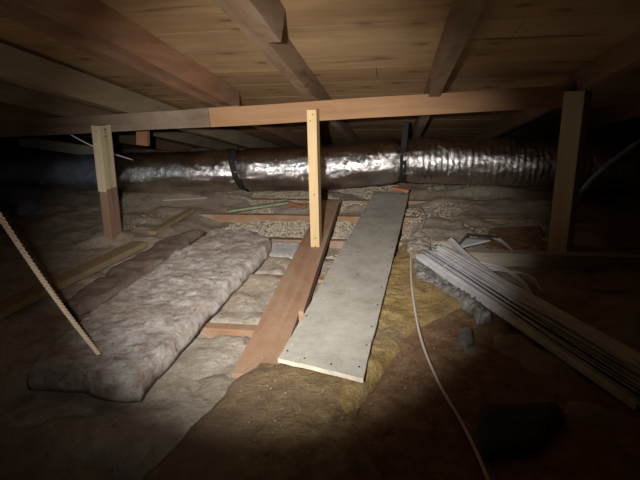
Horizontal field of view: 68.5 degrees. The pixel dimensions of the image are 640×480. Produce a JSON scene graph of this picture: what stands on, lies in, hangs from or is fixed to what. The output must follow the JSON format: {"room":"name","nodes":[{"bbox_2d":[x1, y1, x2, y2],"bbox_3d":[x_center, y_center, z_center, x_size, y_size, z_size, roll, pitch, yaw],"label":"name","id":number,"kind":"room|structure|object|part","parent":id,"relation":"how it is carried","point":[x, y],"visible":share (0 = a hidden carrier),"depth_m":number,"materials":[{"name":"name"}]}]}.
{"room":"attic","nodes":[
{"label":"attic","id":0,"kind":"room"},
{"bbox_2d":[0,146,29,154],"bbox_3d":[-4.159,-0.538,3.112,0.030,2.400,6.300,1,18,9],"label":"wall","id":1,"kind":"structure","parent":0,"point":[3,150],"depth_m":5.65,"materials":[{"name":"black"}]},
{"bbox_2d":[0,0,639,149],"bbox_3d":[-0.294,-0.766,2.542,7.798,1.370,6.557,1,18,9],"label":"ceiling","id":2,"kind":"structure","parent":0,"point":[353,48],"depth_m":1.65,"materials":[{"name":"brown wood"}]},
{"bbox_2d":[0,107,191,151],"bbox_3d":[-1.970,-0.718,2.510,0.041,1.293,5.867,1,18,9],"label":"rafter","id":3,"kind":"object","parent":2,"relation":"attached to","point":[5,113],"visible":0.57,"depth_m":4.05,"materials":[{"name":"brown wood"}]},
{"bbox_2d":[18,136,93,153],"bbox_3d":[-2.005,-0.718,3.606,0.655,0.161,0.031,1,18,9],"label":"board","id":4,"kind":"object","parent":3,"relation":"attached to","point":[30,142],"visible":0.82,"depth_m":3.59,"materials":[{"name":"brown wood"}]},
{"bbox_2d":[0,109,210,136],"bbox_3d":[-1.217,-0.554,2.271,1.452,0.128,0.041,1,18,9],"label":"support beam","id":5,"kind":"structure","parent":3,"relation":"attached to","point":[193,118],"depth_m":2.21,"materials":[{"name":"brown wood"}]},
{"bbox_2d":[186,105,239,109],"bbox_3d":[-0.647,-0.577,2.217,0.568,0.102,0.030,1,18,9],"label":"strip","id":6,"kind":"object","parent":5,"relation":"attached to","point":[234,105],"visible":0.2,"depth_m":2.17,"materials":[{"name":"brown wood"}]},
{"bbox_2d":[69,134,132,159],"bbox_3d":[-1.194,-0.515,2.611,0.090,0.197,0.354,13,23,38],"label":"wire","id":7,"kind":"object","parent":2,"relation":"hanging from","point":[69,134],"visible":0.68,"depth_m":2.54,"materials":[{"name":"grey metal"}]},
{"bbox_2d":[0,82,236,149],"bbox_3d":[-1.428,-0.705,2.425,0.041,1.291,5.868,1,18,9],"label":"rafter","id":8,"kind":"object","parent":2,"relation":"attached to","point":[12,95],"visible":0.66,"depth_m":2.55,"materials":[{"name":"brown wood"}]},
{"bbox_2d":[14,0,238,105],"bbox_3d":[-0.645,-0.525,0.813,0.044,0.696,2.967,1,18,9],"label":"rafter","id":9,"kind":"object","parent":2,"relation":"attached to","point":[95,20],"visible":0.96,"depth_m":1.35,"materials":[{"name":"brown wood"}]},
{"bbox_2d":[0,43,279,147],"bbox_3d":[-0.903,-0.667,2.352,0.053,1.307,5.871,1,18,9],"label":"rafter","id":10,"kind":"object","parent":2,"relation":"attached to","point":[18,67],"visible":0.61,"depth_m":1.89,"materials":[{"name":"brown wood"}]},
{"bbox_2d":[136,130,149,145],"bbox_3d":[-0.989,-0.595,2.628,0.083,0.135,0.030,1,18,9],"label":"board","id":11,"kind":"object","parent":2,"relation":"hanging from","point":[142,136],"visible":0.65,"depth_m":2.62,"materials":[{"name":"brown wood"}]},
{"bbox_2d":[0,0,307,145],"bbox_3d":[-0.504,-0.683,2.281,0.050,1.294,5.867,1,18,9],"label":"rafter","id":12,"kind":"object","parent":2,"relation":"attached to","point":[11,9],"visible":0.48,"depth_m":1.39,"materials":[{"name":"brown wood"}]},
{"bbox_2d":[213,0,360,142],"bbox_3d":[-0.007,-0.672,2.204,0.045,1.289,5.868,1,18,9],"label":"rafter","id":13,"kind":"object","parent":2,"relation":"attached to","point":[283,55],"visible":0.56,"depth_m":1.55,"materials":[{"name":"brown wood"}]},
{"bbox_2d":[229,0,284,42],"bbox_3d":[-0.234,-0.486,0.486,0.043,0.402,1.558,1,18,9],"label":"board","id":14,"kind":"object","parent":13,"relation":"attached to","point":[266,17],"visible":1,"depth_m":1.09,"materials":[{"name":"brown wood"}]},
{"bbox_2d":[0,122,639,193],"bbox_3d":[-0.885,-0.545,3.208,6.081,0.484,0.441,2,18,10],"label":"duct","id":15,"kind":"object","parent":2,"relation":"hanging from","point":[444,160],"visible":0.88,"depth_m":2.88,"materials":[{"name":"metal"}]},
{"bbox_2d":[410,0,486,138],"bbox_3d":[0.504,-0.659,2.124,0.049,1.291,5.868,1,18,9],"label":"rafter","id":16,"kind":"object","parent":2,"relation":"attached to","point":[463,15],"visible":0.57,"depth_m":1.30,"materials":[{"name":"brown wood"}]},
{"bbox_2d":[474,29,639,138],"bbox_3d":[1.061,-0.646,2.037,0.042,1.293,5.867,1,18,9],"label":"rafter","id":17,"kind":"object","parent":2,"relation":"attached to","point":[623,57],"visible":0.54,"depth_m":1.70,"materials":[{"name":"brown wood"}]},
{"bbox_2d":[533,98,639,139],"bbox_3d":[1.585,-0.634,1.956,0.043,1.290,5.868,1,18,9],"label":"rafter","id":18,"kind":"object","parent":2,"relation":"attached to","point":[628,111],"visible":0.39,"depth_m":2.73,"materials":[{"name":"brown wood"}]},
{"bbox_2d":[579,138,639,198],"bbox_3d":[1.388,-0.335,2.267,0.275,0.335,0.038,10,21,31],"label":"cable","id":19,"kind":"object","parent":2,"relation":"hanging from","point":[635,144],"visible":0.88,"depth_m":2.25,"materials":[{"name":"black plastic"}]},
{"bbox_3d":[-0.293,0.081,2.680,7.800,0.020,6.300,1,18,9],"label":"floor","id":20,"kind":"structure","parent":0,"visible":0},
{"bbox_2d":[0,148,639,479],"bbox_3d":[-0.298,-0.111,2.619,7.800,0.195,6.300,1,18,9],"label":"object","id":21,"kind":"structure","parent":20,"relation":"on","point":[58,238],"depth_m":2.19,"materials":[{"name":"grey fabric"}]},
{"bbox_2d":[0,191,40,216],"bbox_3d":[-2.358,-0.215,3.162,1.150,0.256,0.222,5,19,19],"label":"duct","id":22,"kind":"object","parent":21,"relation":"on","point":[12,204],"visible":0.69,"depth_m":2.94,"materials":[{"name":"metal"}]},
{"bbox_2d":[0,241,146,318],"bbox_3d":[-0.968,0.140,1.839,0.076,0.026,0.825,4,19,17],"label":"plank","id":23,"kind":"object","parent":21,"relation":"on","point":[33,294],"visible":0.96,"depth_m":1.80,"materials":[{"name":"brown wood"}]},
{"bbox_2d":[91,124,121,240],"bbox_3d":[-1.020,-0.212,2.278,0.080,0.675,0.089,1,18,9],"label":"support post","id":24,"kind":"object","parent":21,"relation":"on","point":[101,133],"visible":0.93,"depth_m":2.23,"materials":[{"name":"brown wood"}]},
{"bbox_2d":[0,326,249,479],"bbox_3d":[-0.576,0.395,1.282,0.820,0.078,0.591,1,18,9],"label":"insulation batt","id":25,"kind":"object","parent":21,"relation":"on","point":[125,440],"visible":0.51,"depth_m":1.15,"materials":[{"name":"beige fabric"}]},
{"bbox_2d":[63,229,203,315],"bbox_3d":[-0.751,0.089,2.041,0.177,0.048,0.965,1,18,9],"label":"insulation batt","id":26,"kind":"object","parent":21,"relation":"on","point":[105,288],"visible":0.85,"depth_m":1.86,"materials":[{"name":"brown fabric"}]},
{"bbox_2d":[25,228,270,402],"bbox_3d":[-0.498,0.160,1.756,0.380,0.073,1.284,2,18,11],"label":"insulation batt","id":27,"kind":"object","parent":21,"relation":"on","point":[139,332],"visible":0.99,"depth_m":1.41,"materials":[{"name":"grey fabric"}]},
{"bbox_2d":[0,212,100,354],"bbox_3d":[-0.620,0.090,1.064,0.013,0.478,0.182,10,21,32],"label":"rope","id":28,"kind":"object","parent":27,"relation":"on","point":[3,222],"visible":1,"depth_m":1.06,"materials":[{"name":"beige fabric"}]},
{"bbox_2d":[149,208,195,234],"bbox_3d":[-0.806,-0.108,2.593,0.040,0.030,0.447,2,18,12],"label":"plank","id":29,"kind":"object","parent":21,"relation":"on","point":[156,230],"visible":1,"depth_m":2.55,"materials":[{"name":"brown wood"}]},
{"bbox_2d":[163,197,206,200],"bbox_3d":[-0.894,-0.273,3.119,0.286,0.012,0.020,-3,18,-5],"label":"wood lath","id":30,"kind":"object","parent":21,"relation":"on","point":[193,197],"visible":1,"depth_m":3.11,"materials":[{"name":"beige wood"}]},
{"bbox_2d":[209,283,278,324],"bbox_3d":[-0.332,0.249,1.758,0.434,0.093,0.402,1,18,9],"label":"insulation batt","id":31,"kind":"object","parent":21,"relation":"on","point":[245,312],"visible":0.2,"depth_m":1.65,"materials":[{"name":"beige fabric"}]},
{"bbox_3d":[-0.374,-0.202,2.834,0.365,0.025,0.050,-8,19,-19],"label":"green strip","id":32,"kind":"part","parent":21,"relation":"part of","materials":[{"name":"green plastic"}]},
{"bbox_2d":[146,363,383,479],"bbox_3d":[-0.105,0.418,1.042,0.501,0.046,0.551,-3,18,-5],"label":"insulation","id":33,"kind":"object","parent":21,"relation":"on","point":[214,448],"visible":0.78,"depth_m":1.00},
{"bbox_2d":[241,218,458,470],"bbox_3d":[0.193,0.061,1.975,0.552,0.042,2.351,1,18,9],"label":"crumbs","id":34,"kind":"object","parent":33,"relation":"on","point":[367,218],"visible":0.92,"depth_m":1.02,"materials":[{"name":"brown"}]},
{"bbox_2d":[254,260,284,274],"bbox_3d":[-0.268,0.140,2.084,0.295,0.080,0.235,1,18,9],"label":"insulation batt","id":35,"kind":"object","parent":21,"relation":"on","point":[266,267],"visible":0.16,"depth_m":2.02,"materials":[{"name":"beige fabric"}]},
{"bbox_2d":[268,240,300,258],"bbox_3d":[-0.187,0.067,2.249,0.230,0.075,0.288,1,18,9],"label":"insulation batt","id":36,"kind":"object","parent":21,"relation":"on","point":[279,248],"visible":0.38,"depth_m":2.22,"materials":[{"name":"grey fabric"}]},
{"bbox_2d":[232,200,340,377],"bbox_3d":[-0.049,0.060,2.098,0.119,0.062,1.839,1,18,8],"label":"plank","id":37,"kind":"object","parent":21,"relation":"on","point":[278,322],"visible":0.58,"depth_m":1.57,"materials":[{"name":"brown wood"}]},
{"bbox_2d":[307,109,321,246],"bbox_3d":[-0.023,-0.259,2.094,0.042,0.624,0.079,1,18,9],"label":"support post","id":38,"kind":"object","parent":37,"relation":"on","point":[313,130],"visible":0.97,"depth_m":2.06,"materials":[{"name":"brown wood"}]},
{"bbox_2d":[285,200,305,207],"bbox_3d":[-0.158,-0.220,2.886,0.030,0.020,0.178,-18,24,-41],"label":"wood offcut","id":39,"kind":"object","parent":21,"relation":"on","point":[295,204],"visible":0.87,"depth_m":2.86,"materials":[{"name":"brown wood"}]},
{"bbox_2d":[296,284,320,326],"bbox_3d":[0.028,0.255,1.705,0.236,0.097,0.402,1,18,9],"label":"insulation batt","id":40,"kind":"object","parent":21,"relation":"on","point":[316,287],"visible":0.02,"depth_m":1.77,"materials":[{"name":"beige fabric"}]},
{"bbox_2d":[298,202,338,320],"bbox_3d":[0.023,0.019,2.124,0.017,0.076,1.342,1,18,7],"label":"wood lath","id":41,"kind":"object","parent":40,"relation":"on","point":[305,302],"visible":0.99,"depth_m":1.85,"materials":[{"name":"brown wood"}]},
{"bbox_2d":[120,184,587,258],"bbox_3d":[-0.138,-0.173,2.840,3.025,0.166,1.413,1,18,9],"label":"crumbs","id":42,"kind":"object","parent":21,"relation":"on","point":[390,186],"visible":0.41,"depth_m":2.81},
{"bbox_2d":[335,244,459,415],"bbox_3d":[0.325,0.220,1.604,0.316,0.070,1.281,4,19,17],"label":"insulation","id":43,"kind":"object","parent":21,"relation":"on","point":[396,320],"visible":0.63,"depth_m":1.47},
{"bbox_2d":[278,191,408,382],"bbox_3d":[0.232,0.008,2.114,0.229,0.026,2.096,3,18,13],"label":"board panel","id":44,"kind":"object","parent":43,"relation":"on","point":[353,313],"visible":1,"depth_m":1.52,"materials":[{"name":"concrete"}]},
{"bbox_2d":[392,186,409,192],"bbox_3d":[0.514,-0.321,2.982,0.105,0.034,0.040,5,19,20],"label":"wood offcut","id":45,"kind":"object","parent":44,"relation":"on","point":[395,188],"visible":1,"depth_m":2.97,"materials":[{"name":"orange wood"}]},
{"bbox_2d":[406,228,430,259],"bbox_3d":[0.453,0.013,2.149,0.112,0.046,0.500,2,18,12],"label":"clump","id":46,"kind":"object","parent":43,"relation":"on","point":[415,244],"visible":0.73,"depth_m":2.12,"materials":[{"name":"beige fabric"}]},
{"bbox_2d":[413,250,489,322],"bbox_3d":[0.441,0.147,1.758,0.154,0.061,0.633,-3,18,-4],"label":"plastic sheeting","id":47,"kind":"object","parent":43,"relation":"on","point":[475,309],"visible":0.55,"depth_m":1.60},
{"bbox_2d":[412,216,475,250],"bbox_3d":[0.629,-0.051,2.402,0.308,0.066,0.571,1,18,9],"label":"insulation batt","id":48,"kind":"object","parent":21,"relation":"on","point":[437,228],"visible":0.66,"depth_m":2.31,"materials":[{"name":"beige fabric"}]},
{"bbox_2d":[458,233,497,247],"bbox_3d":[0.667,-0.005,2.076,0.234,0.034,0.096,-9,19,-23],"label":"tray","id":49,"kind":"object","parent":21,"relation":"on","point":[467,242],"visible":0.95,"depth_m":2.07,"materials":[{"name":"white plastic"}]},
{"bbox_2d":[353,304,639,479],"bbox_3d":[0.434,0.371,1.150,0.819,0.051,0.880,-7,18,-17],"label":"insulation","id":50,"kind":"object","parent":21,"relation":"on","point":[576,449],"visible":0.62,"depth_m":1.05,"materials":[{"name":"brown fabric"}]},
{"bbox_2d":[410,208,489,479],"bbox_3d":[0.397,0.134,1.752,0.121,0.028,2.111,1,18,9],"label":"cable","id":51,"kind":"object","parent":50,"relation":"on","point":[484,470],"visible":0.88,"depth_m":1.12,"materials":[{"name":"white plastic"}]},
{"bbox_2d":[457,326,473,348],"bbox_3d":[0.422,0.278,1.362,0.044,0.026,0.124,3,18,14],"label":"clump","id":52,"kind":"object","parent":50,"relation":"on","point":[465,334],"visible":1,"depth_m":1.34,"materials":[{"name":"grey"}]},
{"bbox_2d":[478,399,559,458],"bbox_3d":[0.426,0.390,0.990,0.188,0.023,0.191,1,18,9],"label":"scrap","id":53,"kind":"object","parent":50,"relation":"on","point":[508,428],"visible":1,"depth_m":0.98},
{"bbox_2d":[416,236,639,409],"bbox_3d":[0.632,0.171,1.547,0.238,0.086,1.076,-7,19,-18],"label":"bundle","id":54,"kind":"object","parent":50,"relation":"on","point":[624,360],"depth_m":1.33,"materials":[{"name":"white plastic"}]},
{"bbox_3d":[0.588,0.067,1.805,0.046,0.011,0.523,-4,18,-8],"label":"blind slat","id":55,"kind":"part","parent":54,"relation":"part of","materials":[{"name":"white plastic"}]},
{"bbox_3d":[0.654,0.129,1.638,0.093,0.011,0.367,-6,18,-13],"label":"blind slat","id":56,"kind":"part","parent":54,"relation":"part of","materials":[{"name":"white plastic"}]},
{"bbox_2d":[486,266,542,290],"bbox_3d":[0.709,0.128,1.704,0.096,0.011,0.263,-12,21,-30],"label":"blind slat","id":57,"kind":"object","parent":54,"relation":"on","point":[532,278],"visible":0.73,"depth_m":1.71,"materials":[{"name":"white plastic"}]},
{"bbox_2d":[482,226,547,250],"bbox_3d":[0.924,-0.015,2.210,0.333,0.038,0.463,1,18,9],"label":"flap","id":58,"kind":"object","parent":21,"relation":"on","point":[523,238],"depth_m":2.18,"materials":[{"name":"brown cardboard"}]},
{"bbox_3d":[0.813,0.009,2.099,0.027,0.011,0.204,-2,18,-3],"label":"blind slat","id":59,"kind":"part","parent":58,"relation":"part of","materials":[{"name":"white plastic"}]},
{"bbox_2d":[465,249,639,272],"bbox_3d":[1.050,0.097,1.913,0.886,0.086,0.047,2,18,10],"label":"plank","id":60,"kind":"object","parent":21,"relation":"on","point":[586,262],"visible":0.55,"depth_m":1.90,"materials":[{"name":"brown wood"}]},
{"bbox_2d":[547,90,591,251],"bbox_3d":[1.037,-0.265,1.962,0.079,0.684,0.089,-16,23,-38],"label":"support post","id":61,"kind":"object","parent":21,"relation":"on","point":[576,104],"visible":0.84,"depth_m":1.93,"materials":[{"name":"brown wood"}]},
{"bbox_2d":[208,85,574,126],"bbox_3d":[0.259,-0.572,2.023,1.538,0.144,0.042,1,18,9],"label":"support beam","id":62,"kind":"structure","parent":61,"relation":"on","point":[543,96],"depth_m":1.99,"materials":[{"name":"brown wood"}]},
{"bbox_2d":[44,314,639,348],"bbox_3d":[-0.472,0.341,1.570,7.740,0.144,0.041,1,18,9],"label":"joist","id":63,"kind":"object","parent":20,"relation":"on","point":[214,330],"visible":0.04,"depth_m":1.52,"materials":[{"name":"brown wood"}]},
{"bbox_2d":[79,212,626,223],"bbox_3d":[-0.264,-0.085,2.839,7.740,0.145,0.043,1,18,9],"label":"joist","id":64,"kind":"object","parent":20,"relation":"on","point":[245,218],"visible":0.2,"depth_m":2.81,"materials":[{"name":"brown wood"}]},
{"bbox_2d":[249,198,486,204],"bbox_3d":[-0.199,-0.212,3.240,7.740,0.145,0.042,1,18,9],"label":"joist","id":65,"kind":"object","parent":20,"relation":"on","point":[409,202],"visible":0.08,"depth_m":3.15,"materials":[{"name":"brown wood"}]},
{"bbox_2d":[197,235,639,249],"bbox_3d":[-0.328,0.056,2.449,7.740,0.144,0.042,1,18,9],"label":"joist","id":66,"kind":"object","parent":20,"relation":"on","point":[334,243],"visible":0.05,"depth_m":2.35,"materials":[{"name":"brown wood"}]},
{"bbox_2d":[270,274,633,292],"bbox_3d":[-0.403,0.211,1.990,7.740,0.143,0.042,1,18,9],"label":"joist","id":67,"kind":"object","parent":20,"relation":"on","point":[609,289],"visible":0.02,"depth_m":1.74,"materials":[{"name":"brown wood"}]}
]}

